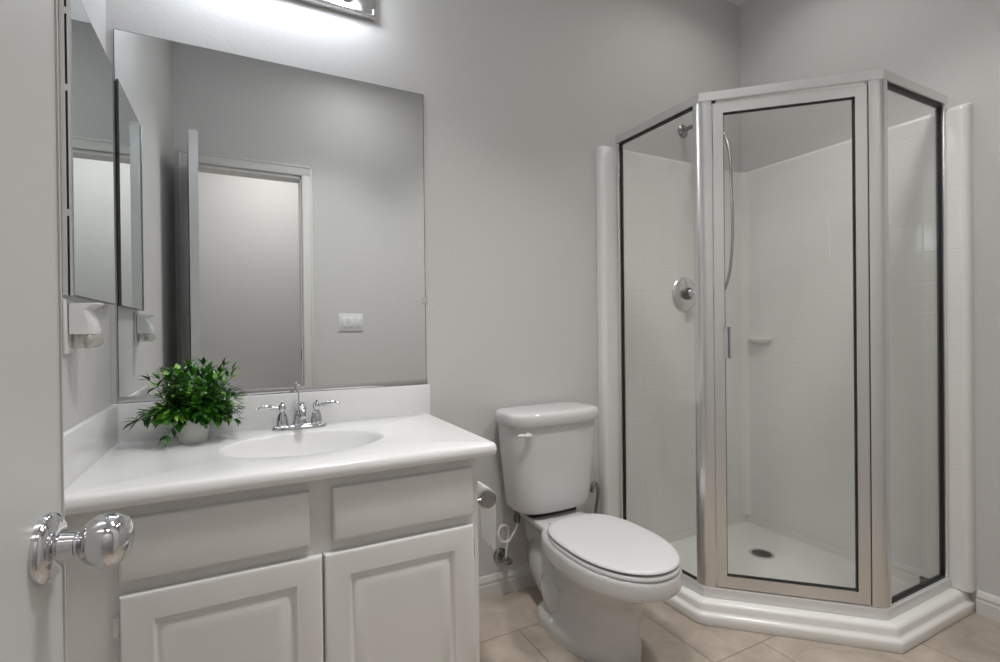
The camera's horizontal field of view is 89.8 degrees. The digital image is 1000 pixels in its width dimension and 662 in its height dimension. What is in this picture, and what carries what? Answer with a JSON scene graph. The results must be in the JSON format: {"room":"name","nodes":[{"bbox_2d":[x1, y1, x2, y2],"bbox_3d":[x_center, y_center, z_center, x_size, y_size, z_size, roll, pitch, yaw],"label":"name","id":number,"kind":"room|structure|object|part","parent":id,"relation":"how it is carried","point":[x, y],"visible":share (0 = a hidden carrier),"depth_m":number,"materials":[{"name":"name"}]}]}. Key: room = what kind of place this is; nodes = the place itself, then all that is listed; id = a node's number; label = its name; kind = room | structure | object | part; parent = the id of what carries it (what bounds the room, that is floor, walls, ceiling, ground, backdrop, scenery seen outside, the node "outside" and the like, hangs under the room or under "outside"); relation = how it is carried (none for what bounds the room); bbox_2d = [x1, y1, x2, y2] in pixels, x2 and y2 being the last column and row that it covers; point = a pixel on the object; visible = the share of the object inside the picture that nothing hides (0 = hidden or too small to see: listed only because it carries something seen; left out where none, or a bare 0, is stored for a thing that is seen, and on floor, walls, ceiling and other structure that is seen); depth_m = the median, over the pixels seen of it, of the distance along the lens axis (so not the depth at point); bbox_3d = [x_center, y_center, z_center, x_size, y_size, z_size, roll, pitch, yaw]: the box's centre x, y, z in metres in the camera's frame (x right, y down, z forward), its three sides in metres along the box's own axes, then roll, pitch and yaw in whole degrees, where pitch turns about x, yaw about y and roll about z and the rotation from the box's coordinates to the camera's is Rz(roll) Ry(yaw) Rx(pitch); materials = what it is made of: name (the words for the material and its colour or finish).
{"room":"bathroom","nodes":[
{"label":"bathroom","id":0,"kind":"room"},
{"bbox_2d":[57,0,111,430],"bbox_3d":[-0.772,-0.316,0.655,0.110,2.740,1.670,-1,0,-27],"label":"wall","id":1,"kind":"structure","parent":0,"point":[87,371],"depth_m":1.22,"materials":[{"name":"grey paint"}]},
{"bbox_2d":[0,0,134,661],"bbox_3d":[-0.362,0.032,0.277,0.184,2.017,0.588,-1,0,-27],"label":"door","id":2,"kind":"structure","parent":1,"relation":"in","point":[36,540],"depth_m":0.48,"materials":[{"name":"grey paint"}]},
{"bbox_3d":[-0.383,0.032,0.271,0.039,2.017,0.579,-1,0,-22],"label":"panel","id":3,"kind":"part","parent":2,"relation":"part of","materials":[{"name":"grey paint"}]},
{"bbox_3d":[-0.417,0.218,0.520,0.063,0.055,0.055,-1,0,-27],"label":"knob","id":4,"kind":"part","parent":2,"relation":"part of","materials":[{"name":"silver metal"}]},
{"bbox_2d":[62,299,75,353],"bbox_3d":[-0.916,-0.009,1.070,0.008,0.115,0.074,-1,0,-27],"label":"electrical outlet","id":5,"kind":"object","parent":1,"relation":"attached to","point":[68,339],"visible":0.75,"depth_m":1.04,"materials":[{"name":"white plastic"}]},
{"bbox_2d":[69,334,73,347],"bbox_3d":[-0.914,0.018,1.071,0.003,0.034,0.034,-1,0,-27],"label":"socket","id":6,"kind":"object","parent":5,"relation":"attached to","point":[71,337],"depth_m":1.06,"materials":[{"name":"white plastic"}]},
{"bbox_2d":[69,303,103,347],"bbox_3d":[-0.892,-0.012,1.088,0.052,0.097,0.062,-1,0,-27],"label":"night light","id":7,"kind":"object","parent":5,"relation":"attached to","point":[84,324],"visible":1,"depth_m":1.06,"materials":[{"name":"white plastic"}]},
{"bbox_2d":[74,334,103,347],"bbox_3d":[-0.891,0.022,1.088,0.051,0.030,0.062,-1,0,-27],"label":"clear bowl","id":8,"kind":"object","parent":7,"relation":"on","point":[80,340],"depth_m":1.07,"materials":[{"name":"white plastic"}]},
{"bbox_2d":[58,0,114,304],"bbox_3d":[-0.989,-0.403,1.213,0.020,0.660,0.387,-1,0,-27],"label":"medicine cabinet","id":9,"kind":"object","parent":1,"relation":"attached to","point":[86,115],"visible":1,"depth_m":1.14,"materials":[{"name":"silver mirror"}]},
{"bbox_3d":[-0.984,-0.403,1.217,0.006,0.660,0.386,-1,0,-27],"label":"mirror door","id":10,"kind":"part","parent":9,"relation":"part of","materials":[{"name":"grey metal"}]},
{"bbox_2d":[106,0,740,576],"bbox_3d":[0.062,-0.332,2.089,2.911,2.740,0.110,-1,0,-27],"label":"wall","id":11,"kind":"structure","parent":0,"point":[520,97],"depth_m":2.01,"materials":[{"name":"grey paint"}]},
{"bbox_2d":[113,28,427,403],"bbox_3d":[-0.681,-0.331,1.635,0.920,1.064,0.011,-1,0,-27],"label":"wall mirror","id":12,"kind":"object","parent":11,"relation":"attached to","point":[270,216],"visible":1,"depth_m":1.60,"materials":[{"name":"grey mirror"}]},
{"bbox_2d":[112,384,429,441],"bbox_3d":[-0.677,0.256,1.633,0.943,0.110,0.016,-1,0,-27],"label":"backsplash","id":13,"kind":"structure","parent":11,"relation":"attached to","point":[377,402],"depth_m":1.65,"materials":[{"name":"white stone"}]},
{"bbox_2d":[294,0,375,21],"bbox_3d":[-0.703,-1.138,1.549,0.659,0.110,0.146,-1,0,-27],"label":"vanity light bar","id":14,"kind":"object","parent":11,"relation":"attached to","point":[363,9],"visible":1,"depth_m":1.71,"materials":[{"name":"silver metal"}]},
{"bbox_2d":[493,510,520,564],"bbox_3d":[0.019,0.800,1.936,0.086,0.240,0.118,-1,0,-27],"label":"supply valve","id":15,"kind":"object","parent":11,"relation":"attached to","point":[500,555],"visible":0.98,"depth_m":1.93,"materials":[{"name":"silver metal"}]},
{"bbox_3d":[0.032,0.889,1.932,0.040,0.022,0.014,-1,0,-27],"label":"valve handle","id":16,"kind":"part","parent":15,"relation":"part of","materials":[{"name":"silver metal"}]},
{"bbox_2d":[479,564,535,600],"bbox_3d":[0.080,0.997,2.026,0.835,0.083,0.014,-1,0,-27],"label":"baseboard","id":17,"kind":"structure","parent":11,"relation":"attached to","point":[492,585],"depth_m":1.99,"materials":[{"name":"white paint"}]},
{"bbox_2d":[678,124,733,289],"bbox_3d":[0.954,-0.582,2.330,0.093,0.855,0.282,-1,0,-27],"label":"shower","id":18,"kind":"object","parent":11,"relation":"attached to","point":[683,130],"visible":0.43,"depth_m":2.22,"materials":[{"name":"silver metal"}]},
{"bbox_3d":[0.931,-0.952,2.392,0.025,0.079,0.145,-1,0,-27],"label":"arm","id":19,"kind":"part","parent":18,"relation":"part of","materials":[{"name":"silver metal"}]},
{"bbox_2d":[596,103,975,592],"bbox_3d":[1.076,0.067,2.019,0.962,1.768,0.944,-1,0,-27],"label":"shower surround","id":20,"kind":"object","parent":11,"relation":"attached to","point":[789,291],"visible":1,"depth_m":2.25,"materials":[{"name":"white plastic"}]},
{"bbox_3d":[0.869,0.067,2.418,0.962,1.768,0.044,-1,0,-27],"label":"panel","id":21,"kind":"part","parent":20,"relation":"part of","materials":[{"name":"white plastic"}]},
{"bbox_2d":[672,277,693,310],"bbox_3d":[0.901,-0.177,2.366,0.167,0.162,0.079,-1,0,-27],"label":"shower valve","id":22,"kind":"object","parent":20,"relation":"attached to","point":[683,288],"visible":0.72,"depth_m":2.37,"materials":[{"name":"silver metal"}]},
{"bbox_3d":[0.935,-0.177,2.365,0.108,0.044,0.046,-1,0,-27],"label":"handle","id":23,"kind":"part","parent":22,"relation":"part of","materials":[{"name":"silver metal"}]},
{"bbox_3d":[1.494,0.061,2.210,0.044,1.768,0.900,-1,0,-27],"label":"panel","id":24,"kind":"part","parent":20,"relation":"part of","materials":[{"name":"white plastic"}]},
{"bbox_2d":[727,0,747,5],"bbox_3d":[0.265,-1.722,0.530,4.250,0.050,3.070,-1,0,-27],"label":"ceiling","id":25,"kind":"structure","parent":0,"point":[737,2],"depth_m":2.62,"materials":[{"name":"white paint"}]},
{"bbox_2d":[479,585,999,661],"bbox_3d":[0.296,1.067,0.541,4.250,0.050,3.070,-1,0,-27],"label":"floor","id":26,"kind":"structure","parent":0,"point":[510,630],"depth_m":1.66,"materials":[{"name":"tile"}]},
{"bbox_2d":[65,458,479,661],"bbox_3d":[-0.572,0.697,1.390,0.896,0.703,0.544,-1,0,-27],"label":"vanity cabinet","id":27,"kind":"object","parent":26,"relation":"on","point":[382,566],"visible":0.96,"depth_m":1.14,"materials":[{"name":"white paint"}]},
{"bbox_3d":[-0.599,0.436,1.080,0.357,0.126,0.018,-1,0,-27],"label":"drawer","id":28,"kind":"part","parent":27,"relation":"part of","materials":[{"name":"white paint"}]},
{"bbox_3d":[-0.584,0.745,1.087,0.384,0.439,0.018,-1,0,-27],"label":"door","id":29,"kind":"part","parent":27,"relation":"part of","materials":[{"name":"white paint"}]},
{"bbox_2d":[64,384,496,515],"bbox_3d":[-0.550,0.318,1.390,0.944,0.235,0.565,-1,0,-27],"label":"countertop","id":30,"kind":"structure","parent":27,"relation":"on","point":[107,466],"depth_m":1.31,"materials":[{"name":"white stone"}]},
{"bbox_2d":[121,362,245,445],"bbox_3d":[-0.873,0.198,1.397,0.301,0.225,0.218,-1,0,-27],"label":"potted plant","id":31,"kind":"object","parent":30,"relation":"on","point":[192,412],"visible":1,"depth_m":1.37,"materials":[{"name":"green plant"}]},
{"bbox_3d":[-0.862,0.274,1.410,0.079,0.072,0.079,-1,0,-27],"label":"pot","id":32,"kind":"part","parent":31,"relation":"part of","materials":[{"name":"white ceramic"}]},
{"bbox_2d":[256,384,339,430],"bbox_3d":[-0.631,0.239,1.580,0.193,0.136,0.160,-1,0,12],"label":"faucet","id":33,"kind":"object","parent":30,"relation":"on","point":[299,422],"visible":1,"depth_m":1.56,"materials":[{"name":"silver metal"}]},
{"bbox_3d":[-0.713,0.236,1.543,0.066,0.019,0.016,-1,0,-35],"label":"lever","id":34,"kind":"part","parent":33,"relation":"part of","materials":[{"name":"silver metal"}]},
{"bbox_3d":[-0.680,0.258,1.565,0.037,0.075,0.037,-1,0,-27],"label":"handle","id":35,"kind":"part","parent":33,"relation":"part of","materials":[{"name":"silver metal"}]},
{"bbox_3d":[-0.644,0.233,1.606,0.010,0.124,0.010,-1,0,-27],"label":"lift rod","id":36,"kind":"part","parent":33,"relation":"part of","materials":[{"name":"silver metal"}]},
{"bbox_3d":[-0.615,0.256,1.550,0.042,0.078,0.130,-1,0,-27],"label":"spout","id":37,"kind":"part","parent":33,"relation":"part of","materials":[{"name":"silver metal"}]},
{"bbox_3d":[-0.634,0.299,1.589,0.162,0.016,0.058,-1,0,-27],"label":"plate","id":38,"kind":"part","parent":33,"relation":"part of","materials":[{"name":"silver metal"}]},
{"bbox_3d":[-0.590,0.257,1.612,0.037,0.075,0.037,-1,0,-27],"label":"handle","id":39,"kind":"part","parent":33,"relation":"part of","materials":[{"name":"silver metal"}]},
{"bbox_3d":[-0.552,0.234,1.626,0.066,0.019,0.016,-1,0,-20],"label":"lever","id":40,"kind":"part","parent":33,"relation":"part of","materials":[{"name":"silver metal"}]},
{"bbox_3d":[-0.240,0.741,1.265,0.382,0.439,0.018,-1,0,-27],"label":"door","id":41,"kind":"part","parent":27,"relation":"part of","materials":[{"name":"white paint"}]},
{"bbox_3d":[-0.235,0.431,1.269,0.362,0.126,0.018,-1,0,-27],"label":"drawer","id":42,"kind":"part","parent":27,"relation":"part of","materials":[{"name":"white paint"}]},
{"bbox_2d":[478,490,495,507],"bbox_3d":[-0.075,0.480,1.481,0.075,0.047,0.162,-1,0,-27],"label":"toilet paper holder","id":43,"kind":"object","parent":27,"relation":"attached to","point":[487,499],"visible":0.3,"depth_m":1.42,"materials":[{"name":"silver metal"}]},
{"bbox_2d":[478,481,495,549],"bbox_3d":[-0.061,0.548,1.487,0.059,0.193,0.103,-1,0,-27],"label":"toilet paper roll","id":44,"kind":"object","parent":43,"relation":"hanging from","point":[487,515],"visible":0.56,"depth_m":1.49,"materials":[{"name":"white paper"}]},
{"bbox_2d":[495,402,682,661],"bbox_3d":[0.306,0.666,1.732,0.412,0.742,0.724,-1,0,-27],"label":"toilet","id":45,"kind":"object","parent":26,"relation":"on","point":[593,573],"visible":1,"depth_m":1.71,"materials":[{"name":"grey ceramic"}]},
{"bbox_3d":[0.089,0.377,1.794,0.060,0.022,0.026,-1,0,-27],"label":"flush lever","id":46,"kind":"part","parent":45,"relation":"part of","materials":[{"name":"white plastic"}]},
{"bbox_3d":[0.190,0.513,1.956,0.388,0.335,0.202,-1,0,-27],"label":"tank","id":47,"kind":"part","parent":45,"relation":"part of","materials":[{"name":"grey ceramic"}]},
{"bbox_3d":[0.189,0.322,1.952,0.409,0.052,0.224,-1,0,-27],"label":"tank lid","id":48,"kind":"part","parent":45,"relation":"part of","materials":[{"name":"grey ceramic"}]},
{"bbox_3d":[0.363,0.679,1.625,0.325,0.014,0.471,-1,0,-27],"label":"lid","id":49,"kind":"part","parent":45,"relation":"part of","materials":[{"name":"white plastic"}]},
{"bbox_3d":[0.365,0.697,1.623,0.328,0.014,0.466,-1,0,-27],"label":"seat","id":50,"kind":"part","parent":45,"relation":"part of","materials":[{"name":"white plastic"}]},
{"bbox_2d":[590,481,599,513],"bbox_3d":[0.407,0.837,2.142,0.055,0.394,0.044,-1,0,-27],"label":"tube","id":51,"kind":"object","parent":26,"relation":"on","point":[594,483],"visible":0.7,"depth_m":2.14,"materials":[{"name":"grey metal"}]},
{"bbox_2d":[661,514,975,653],"bbox_3d":[1.094,0.989,2.027,0.944,0.075,0.942,-1,0,-27],"label":"shower pan","id":52,"kind":"object","parent":26,"relation":"on","point":[758,547],"visible":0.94,"depth_m":1.80,"materials":[{"name":"white plastic"}]},
{"bbox_2d":[615,69,950,619],"bbox_3d":[1.038,0.048,1.878,1.194,1.811,0.368,-1,0,18],"label":"shower frame","id":53,"kind":"object","parent":52,"relation":"on","point":[871,597],"visible":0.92,"depth_m":1.77,"materials":[{"name":"silver glass"}]},
{"bbox_3d":[0.744,0.049,1.824,0.065,1.742,0.040,0,0,34],"label":"corner post","id":54,"kind":"part","parent":53,"relation":"part of","materials":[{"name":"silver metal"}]},
{"bbox_3d":[0.811,0.041,1.800,0.025,0.112,0.082,-1,0,16],"label":"door handle","id":55,"kind":"part","parent":53,"relation":"part of","materials":[{"name":"silver metal"}]},
{"bbox_3d":[1.031,-0.842,1.884,1.194,0.032,0.348,-1,0,18],"label":"header rail","id":56,"kind":"part","parent":53,"relation":"part of","materials":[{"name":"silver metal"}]},
{"bbox_3d":[1.000,0.050,1.743,0.476,1.731,0.029,-1,0,16],"label":"shower door","id":57,"kind":"part","parent":53,"relation":"part of","materials":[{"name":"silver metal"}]},
{"bbox_3d":[1.050,0.935,1.891,1.194,0.036,0.347,-1,0,18],"label":"sill rail","id":58,"kind":"part","parent":53,"relation":"part of","materials":[{"name":"silver metal"}]},
{"bbox_3d":[1.258,0.044,1.672,0.065,1.742,0.040,-1,0,0],"label":"corner post","id":59,"kind":"part","parent":53,"relation":"part of","materials":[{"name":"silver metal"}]},
{"bbox_2d":[740,0,999,610],"bbox_3d":[1.715,-0.349,1.942,0.110,2.740,1.670,-1,0,-27],"label":"wall","id":60,"kind":"structure","parent":0,"point":[951,48],"depth_m":1.97,"materials":[{"name":"grey paint"}]},
{"bbox_2d":[976,590,999,621],"bbox_3d":[1.893,0.979,1.498,0.014,0.083,0.720,-1,0,-27],"label":"baseboard","id":61,"kind":"structure","parent":60,"relation":"attached to","point":[987,605],"depth_m":1.79,"materials":[{"name":"white paint"}]}
]}

